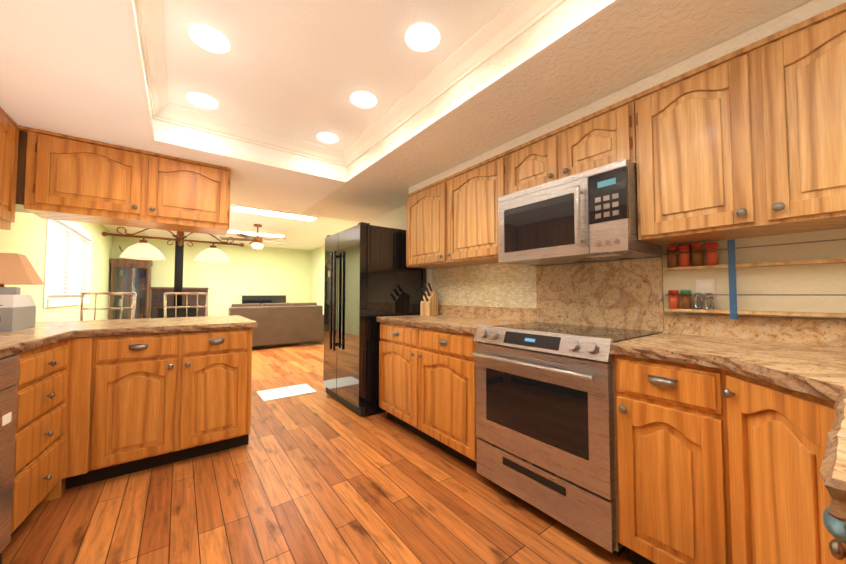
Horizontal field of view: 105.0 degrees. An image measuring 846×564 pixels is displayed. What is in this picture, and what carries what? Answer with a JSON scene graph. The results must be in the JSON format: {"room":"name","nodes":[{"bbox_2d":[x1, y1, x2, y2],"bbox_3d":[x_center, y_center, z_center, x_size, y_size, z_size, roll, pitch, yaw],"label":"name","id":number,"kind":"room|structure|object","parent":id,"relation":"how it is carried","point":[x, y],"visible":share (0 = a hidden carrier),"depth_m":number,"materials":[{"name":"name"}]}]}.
{"room":"kitchen","nodes":[
{"label":"kitchen","id":0,"kind":"room"},
{"bbox_2d":[0,212,112,321],"bbox_3d":[-5.288,0.073,4.925,0.100,2.450,5.700,2,-3,-37],"label":"wall","id":1,"kind":"structure","parent":0,"point":[25,235],"depth_m":3.75,"materials":[{"name":"yellow paint"}]},
{"bbox_2d":[42,219,91,307],"bbox_3d":[-4.972,-0.266,4.549,0.120,1.180,2.280,2,-3,-37],"label":"window","id":2,"kind":"structure","parent":1,"relation":"in","point":[64,238],"depth_m":4.50,"materials":[{"name":"white"}]},
{"bbox_2d":[49,220,93,294],"bbox_3d":[-4.920,-0.277,4.589,0.046,0.926,2.000,2,-3,-37],"label":"window blinds","id":3,"kind":"object","parent":2,"relation":"attached to","point":[72,228],"visible":0.98,"depth_m":4.40,"materials":[{"name":"grey"}]},
{"bbox_2d":[112,236,310,317],"bbox_3d":[-5.228,0.211,8.592,4.600,2.450,0.100,2,-3,-37],"label":"wall","id":4,"kind":"structure","parent":0,"point":[248,270],"depth_m":8.67,"materials":[{"name":"yellow paint"}]},
{"bbox_2d":[102,204,359,249],"bbox_3d":[-3.482,-1.151,6.314,4.600,0.100,5.920,2,-3,-37],"label":"ceiling","id":5,"kind":"structure","parent":0,"point":[305,235],"depth_m":6.81,"materials":[{"name":"paint"}]},
{"bbox_2d":[220,224,288,248],"bbox_3d":[-3.200,-0.861,6.264,1.216,0.478,1.162,2,-3,-37],"label":"ceiling fan","id":6,"kind":"object","parent":5,"relation":"hanging from","point":[256,242],"visible":1,"depth_m":6.14,"materials":[{"name":"brown metal"}]},
{"bbox_2d":[227,228,285,237],"bbox_3d":[-3.466,-1.053,6.818,1.082,0.054,0.599,2,-3,-37],"label":"ceiling fixture","id":7,"kind":"object","parent":5,"relation":"attached to","point":[231,230],"depth_m":6.85,"materials":[{"name":"white"}]},
{"bbox_2d":[310,246,324,313],"bbox_3d":[-1.652,0.173,7.575,0.100,2.450,5.820,2,-3,-37],"label":"wall","id":8,"kind":"structure","parent":0,"point":[317,266],"depth_m":9.35,"materials":[{"name":"yellow paint"}]},
{"bbox_2d":[2,341,634,563],"bbox_3d":[-1.718,1.289,3.868,4.600,0.060,11.800,2,-3,-37],"label":"floor","id":9,"kind":"structure","parent":0,"point":[320,476],"depth_m":1.69,"materials":[{"name":"brown wood"}]},
{"bbox_2d":[11,340,66,533],"bbox_3d":[-1.572,0.705,0.637,0.726,0.864,2.338,2,-3,-37],"label":"base cabinet","id":10,"kind":"object","parent":9,"relation":"on","point":[41,419],"depth_m":1.53,"materials":[{"name":"brown wood"}]},
{"bbox_2d":[0,355,19,563],"bbox_3d":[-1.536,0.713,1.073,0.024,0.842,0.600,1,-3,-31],"label":"dishwasher","id":11,"kind":"object","parent":10,"relation":"in","point":[9,372],"visible":0.98,"depth_m":1.29,"materials":[{"name":"silver metal"}]},
{"bbox_2d":[0,319,119,358],"bbox_3d":[-1.799,0.266,1.076,0.870,0.045,3.292,2,-3,-37],"label":"countertop","id":12,"kind":"structure","parent":10,"relation":"on","point":[39,334],"depth_m":1.73,"materials":[{"name":"stone"}]},
{"bbox_2d":[0,287,35,331],"bbox_3d":[-2.500,0.146,1.736,0.460,0.245,0.460,2,-3,-37],"label":"table lamp","id":13,"kind":"object","parent":12,"relation":"on","point":[17,311],"visible":1,"depth_m":1.85,"materials":[{"name":"white ceramic"}]},
{"bbox_2d":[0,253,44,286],"bbox_3d":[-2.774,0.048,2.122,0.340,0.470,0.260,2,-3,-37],"label":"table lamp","id":14,"kind":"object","parent":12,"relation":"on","point":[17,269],"visible":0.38,"depth_m":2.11,"materials":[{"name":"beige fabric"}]},
{"bbox_2d":[80,292,136,320],"bbox_3d":[-2.786,0.654,2.800,0.462,1.132,0.477,1,-3,-33],"label":"bar stool","id":15,"kind":"object","parent":9,"relation":"on","point":[82,308],"visible":0.31,"depth_m":2.99,"materials":[{"name":"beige metal"}]},
{"bbox_2d":[109,246,152,319],"bbox_3d":[-6.544,0.295,7.276,0.680,2.182,0.380,2,-3,-37],"label":"curio cabinet","id":16,"kind":"object","parent":9,"relation":"on","point":[130,275],"visible":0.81,"depth_m":7.15,"materials":[{"name":"brown wood"}]},
{"bbox_2d":[63,328,252,491],"bbox_3d":[-1.795,0.768,2.314,0.930,0.864,0.665,2,-3,-37],"label":"base cabinet","id":17,"kind":"object","parent":9,"relation":"on","point":[92,409],"depth_m":2.02,"materials":[{"name":"brown wood"}]},
{"bbox_2d":[108,315,257,335],"bbox_3d":[-1.839,0.319,2.494,0.889,0.045,0.973,2,-3,-37],"label":"countertop","id":18,"kind":"structure","parent":17,"relation":"on","point":[204,323],"depth_m":2.25,"materials":[{"name":"stone"}]},
{"bbox_2d":[156,235,196,317],"bbox_3d":[-5.523,0.167,7.403,1.000,2.448,1.050,2,-3,-37],"label":"wood stove","id":19,"kind":"object","parent":9,"relation":"on","point":[178,275],"visible":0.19,"depth_m":7.33,"materials":[{"name":"black"}]},
{"bbox_2d":[151,287,208,317],"bbox_3d":[-5.934,0.771,7.928,1.140,1.280,0.078,2,-3,-37],"label":"surround","id":20,"kind":"object","parent":9,"relation":"on","point":[157,298],"visible":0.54,"depth_m":7.84,"materials":[{"name":"brick"}]},
{"bbox_2d":[164,292,208,317],"bbox_3d":[-2.295,0.669,3.192,0.462,1.132,0.477,2,-3,-45],"label":"bar stool","id":21,"kind":"object","parent":9,"relation":"on","point":[176,294],"visible":0.21,"depth_m":3.35,"materials":[{"name":"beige metal"}]},
{"bbox_2d":[228,303,323,346],"bbox_3d":[-3.243,0.920,7.085,2.200,0.920,0.950,2,-3,-37],"label":"sofa","id":22,"kind":"object","parent":9,"relation":"on","point":[284,323],"visible":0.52,"depth_m":6.76,"materials":[{"name":"fabric"}]},
{"bbox_2d":[257,384,316,401],"bbox_3d":[-1.548,1.248,3.685,0.550,0.008,0.400,2,-3,-37],"label":"rug","id":23,"kind":"object","parent":9,"relation":"on","point":[282,392],"visible":0.93,"depth_m":3.65,"materials":[{"name":"white fabric"}]},
{"bbox_2d":[323,222,425,415],"bbox_3d":[-0.563,0.358,3.482,0.818,1.773,0.900,2,-3,-37],"label":"fridge","id":24,"kind":"object","parent":9,"relation":"on","point":[370,276],"visible":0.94,"depth_m":3.10,"materials":[{"name":"black metal"}]},
{"bbox_2d":[379,322,477,469],"bbox_3d":[0.203,0.779,2.602,0.662,0.864,1.202,2,-3,-37],"label":"base cabinet","id":25,"kind":"object","parent":9,"relation":"on","point":[427,377],"depth_m":2.29,"materials":[{"name":"brown wood"}]},
{"bbox_2d":[376,315,528,334],"bbox_3d":[0.199,0.324,2.628,0.658,0.045,1.223,2,-3,-37],"label":"countertop","id":26,"kind":"structure","parent":25,"relation":"on","point":[457,324],"depth_m":2.41,"materials":[{"name":"stone"}]},
{"bbox_2d":[419,283,437,315],"bbox_3d":[0.050,0.164,3.069,0.100,0.309,0.202,-1,-3,33],"label":"knife block","id":27,"kind":"object","parent":26,"relation":"on","point":[429,304],"visible":1,"depth_m":3.04,"materials":[{"name":"brown wood"}]},
{"bbox_2d":[472,322,662,556],"bbox_3d":[0.762,0.718,1.792,0.688,0.925,0.760,2,-3,-37],"label":"range","id":28,"kind":"object","parent":9,"relation":"on","point":[545,418],"visible":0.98,"depth_m":1.54,"materials":[{"name":"silver metal"}]},
{"bbox_2d":[614,355,719,563],"bbox_3d":[1.137,0.731,1.341,0.682,0.864,0.404,2,-3,-37],"label":"base cabinet","id":29,"kind":"object","parent":9,"relation":"on","point":[636,380],"depth_m":1.26,"materials":[{"name":"brown wood"}]},
{"bbox_2d":[659,365,834,563],"bbox_3d":[1.356,0.712,0.821,0.956,0.864,0.939,2,-3,-37],"label":"base cabinet","id":30,"kind":"object","parent":9,"relation":"on","point":[716,466],"depth_m":1.08,"materials":[{"name":"brown wood"}]},
{"bbox_2d":[610,333,845,521],"bbox_3d":[1.059,0.255,0.778,1.503,0.045,1.240,2,-3,-37],"label":"countertop","id":31,"kind":"structure","parent":30,"relation":"on","point":[818,371],"depth_m":0.99,"materials":[{"name":"stone"}]},
{"bbox_2d":[763,402,845,563],"bbox_3d":[0.896,0.692,0.304,0.647,0.864,0.665,2,-3,-37],"label":"base cabinet","id":32,"kind":"object","parent":9,"relation":"on","point":[800,527],"depth_m":0.81,"materials":[{"name":"brown wood"}]},
{"bbox_3d":[-4.331,1.247,8.857,1.500,0.400,0.450,2,-3,-37],"label":"tv stand","id":33,"kind":"object","parent":9,"relation":"on","visible":0},
{"bbox_2d":[242,295,285,303],"bbox_3d":[-4.352,0.708,8.906,1.100,0.680,0.180,2,-3,-37],"label":"television","id":34,"kind":"object","parent":33,"relation":"on","point":[249,299],"visible":0.21,"depth_m":8.87,"materials":[{"name":"black"}]},
{"bbox_2d":[0,0,812,221],"bbox_3d":[-0.410,-1.188,1.316,3.520,0.400,6.000,2,-3,-37],"label":"ceiling","id":35,"kind":"structure","parent":0,"point":[304,70],"depth_m":1.70,"materials":[{"name":"white paint"}]},
{"bbox_2d":[126,0,169,143],"bbox_3d":[-0.761,-1.131,0.837,0.085,0.251,3.460,2,-3,-37],"label":"crown molding","id":36,"kind":"structure","parent":35,"relation":"attached to","point":[145,16],"depth_m":1.62,"materials":[{"name":"white"}]},
{"bbox_2d":[102,227,243,262],"bbox_3d":[-2.274,-0.562,3.045,1.060,0.718,0.310,2,-3,-37],"label":"pendant light","id":37,"kind":"object","parent":35,"relation":"hanging from","point":[143,249],"visible":0.88,"depth_m":2.96,"materials":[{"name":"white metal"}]},
{"bbox_2d":[187,93,217,108],"bbox_3d":[-1.462,-1.200,2.153,0.174,0.010,0.174,-2,-3,44],"label":"recessed light","id":38,"kind":"object","parent":35,"relation":"in","point":[198,99],"depth_m":2.15,"materials":[{"name":"white"}]},
{"bbox_2d":[189,25,229,52],"bbox_3d":[-1.072,-1.219,1.633,0.174,0.010,0.174,-2,-3,44],"label":"recessed light","id":39,"kind":"object","parent":35,"relation":"in","point":[208,38],"depth_m":1.63,"materials":[{"name":"white"}]},
{"bbox_2d":[166,103,341,180],"bbox_3d":[-1.256,-1.066,2.574,1.200,0.251,0.085,2,-3,-37],"label":"crown molding","id":40,"kind":"structure","parent":35,"relation":"attached to","point":[181,116],"depth_m":2.51,"materials":[{"name":"white"}]},
{"bbox_2d":[231,204,317,220],"bbox_3d":[-2.323,-1.115,5.157,1.252,0.054,0.436,2,-3,-37],"label":"ceiling fixture","id":41,"kind":"object","parent":35,"relation":"attached to","point":[261,211],"depth_m":5.15,"materials":[{"name":"white"}]},
{"bbox_2d":[317,132,338,142],"bbox_3d":[-0.782,-1.181,2.662,0.174,0.010,0.174,-2,-3,44],"label":"recessed light","id":42,"kind":"object","parent":35,"relation":"in","point":[324,137],"depth_m":2.66,"materials":[{"name":"white"}]},
{"bbox_2d":[350,92,376,107],"bbox_3d":[-0.392,-1.200,2.143,0.174,0.010,0.174,-2,-3,44],"label":"recessed light","id":43,"kind":"object","parent":35,"relation":"in","point":[359,99],"depth_m":2.14,"materials":[{"name":"white"}]},
{"bbox_2d":[405,23,439,51],"bbox_3d":[-0.002,-1.220,1.623,0.174,0.010,0.174,-2,-3,44],"label":"recessed light","id":44,"kind":"object","parent":35,"relation":"in","point":[422,37],"depth_m":1.62,"materials":[{"name":"white"}]},
{"bbox_2d":[338,0,620,182],"bbox_3d":[0.290,-1.101,1.625,0.085,0.251,3.460,2,-3,-37],"label":"crown molding","id":45,"kind":"structure","parent":35,"relation":"attached to","point":[511,21],"depth_m":1.70,"materials":[{"name":"white"}]},
{"bbox_2d":[363,205,845,332],"bbox_3d":[0.920,-0.024,2.333,0.120,2.450,5.900,2,-3,-37],"label":"wall","id":46,"kind":"structure","parent":0,"point":[814,279],"depth_m":1.42,"materials":[{"name":"white paint"}]},
{"bbox_2d":[406,148,505,268],"bbox_3d":[0.329,-0.505,2.744,0.349,0.702,1.202,2,-3,-37],"label":"upper cabinet","id":47,"kind":"object","parent":46,"relation":"attached to","point":[452,220],"depth_m":2.55,"materials":[{"name":"brown wood"}]},
{"bbox_2d":[506,92,637,194],"bbox_3d":[0.919,-0.722,1.965,0.349,0.327,0.760,2,-3,-37],"label":"upper cabinet","id":48,"kind":"object","parent":46,"relation":"attached to","point":[603,135],"depth_m":1.79,"materials":[{"name":"brown wood"}]},
{"bbox_2d":[498,159,661,265],"bbox_3d":[0.866,-0.342,1.910,0.482,0.427,0.756,2,-3,-37],"label":"microwave","id":49,"kind":"object","parent":48,"relation":"attached to","point":[591,215],"visible":0.96,"depth_m":1.70,"materials":[{"name":"silver metal"}]},
{"bbox_2d":[432,257,845,346],"bbox_3d":[1.060,0.050,2.023,0.019,0.458,3.218,2,-3,-37],"label":"backsplash","id":50,"kind":"structure","parent":46,"relation":"attached to","point":[624,294],"depth_m":1.97,"materials":[{"name":"beige stone"}]},
{"bbox_2d":[634,52,737,245],"bbox_3d":[1.294,-0.554,1.458,0.349,0.702,0.483,2,-3,-37],"label":"upper cabinet","id":51,"kind":"object","parent":46,"relation":"attached to","point":[680,129],"depth_m":1.41,"materials":[{"name":"brown wood"}]},
{"bbox_2d":[696,279,715,302],"bbox_3d":[1.389,0.045,1.593,0.008,0.115,0.070,2,-3,-37],"label":"electrical outlet plate","id":52,"kind":"object","parent":46,"relation":"attached to","point":[705,286],"visible":0.71,"depth_m":1.59,"materials":[{"name":"white plastic"}]},
{"bbox_2d":[664,238,845,319],"bbox_3d":[1.625,-0.021,1.220,0.080,0.360,1.175,2,-3,-37],"label":"shelf","id":53,"kind":"object","parent":46,"relation":"attached to","point":[732,266],"visible":0.97,"depth_m":1.45,"materials":[{"name":"brown wood"}]},
{"bbox_2d":[722,0,845,238],"bbox_3d":[1.536,-0.566,1.136,0.349,0.702,0.616,2,-3,-37],"label":"upper cabinet","id":54,"kind":"object","parent":46,"relation":"attached to","point":[742,135],"depth_m":1.16,"materials":[{"name":"brown wood"}]},
{"bbox_3d":[-1.808,-0.101,0.288,0.100,2.450,5.900,2,-3,-37],"label":"wall","id":55,"kind":"structure","parent":0,"visible":0},
{"bbox_2d":[0,107,23,226],"bbox_3d":[-2.334,-0.672,1.448,0.416,0.618,1.038,2,-3,-37],"label":"upper cabinet","id":56,"kind":"object","parent":55,"relation":"attached to","point":[11,134],"depth_m":1.90,"materials":[{"name":"brown wood"}]},
{"bbox_2d":[20,207,31,212],"bbox_3d":[-2.746,-0.721,2.021,0.442,0.478,0.300,2,-3,-37],"label":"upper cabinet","id":57,"kind":"object","parent":55,"relation":"attached to","point":[21,208],"depth_m":2.16,"materials":[{"name":"brown wood"}]},
{"bbox_2d":[20,127,230,234],"bbox_3d":[-2.117,-0.704,2.462,1.094,0.478,0.349,2,-3,-37],"label":"upper cabinet","id":58,"kind":"object","parent":55,"relation":"attached to","point":[49,175],"depth_m":2.26,"materials":[{"name":"brown wood"}]}
]}

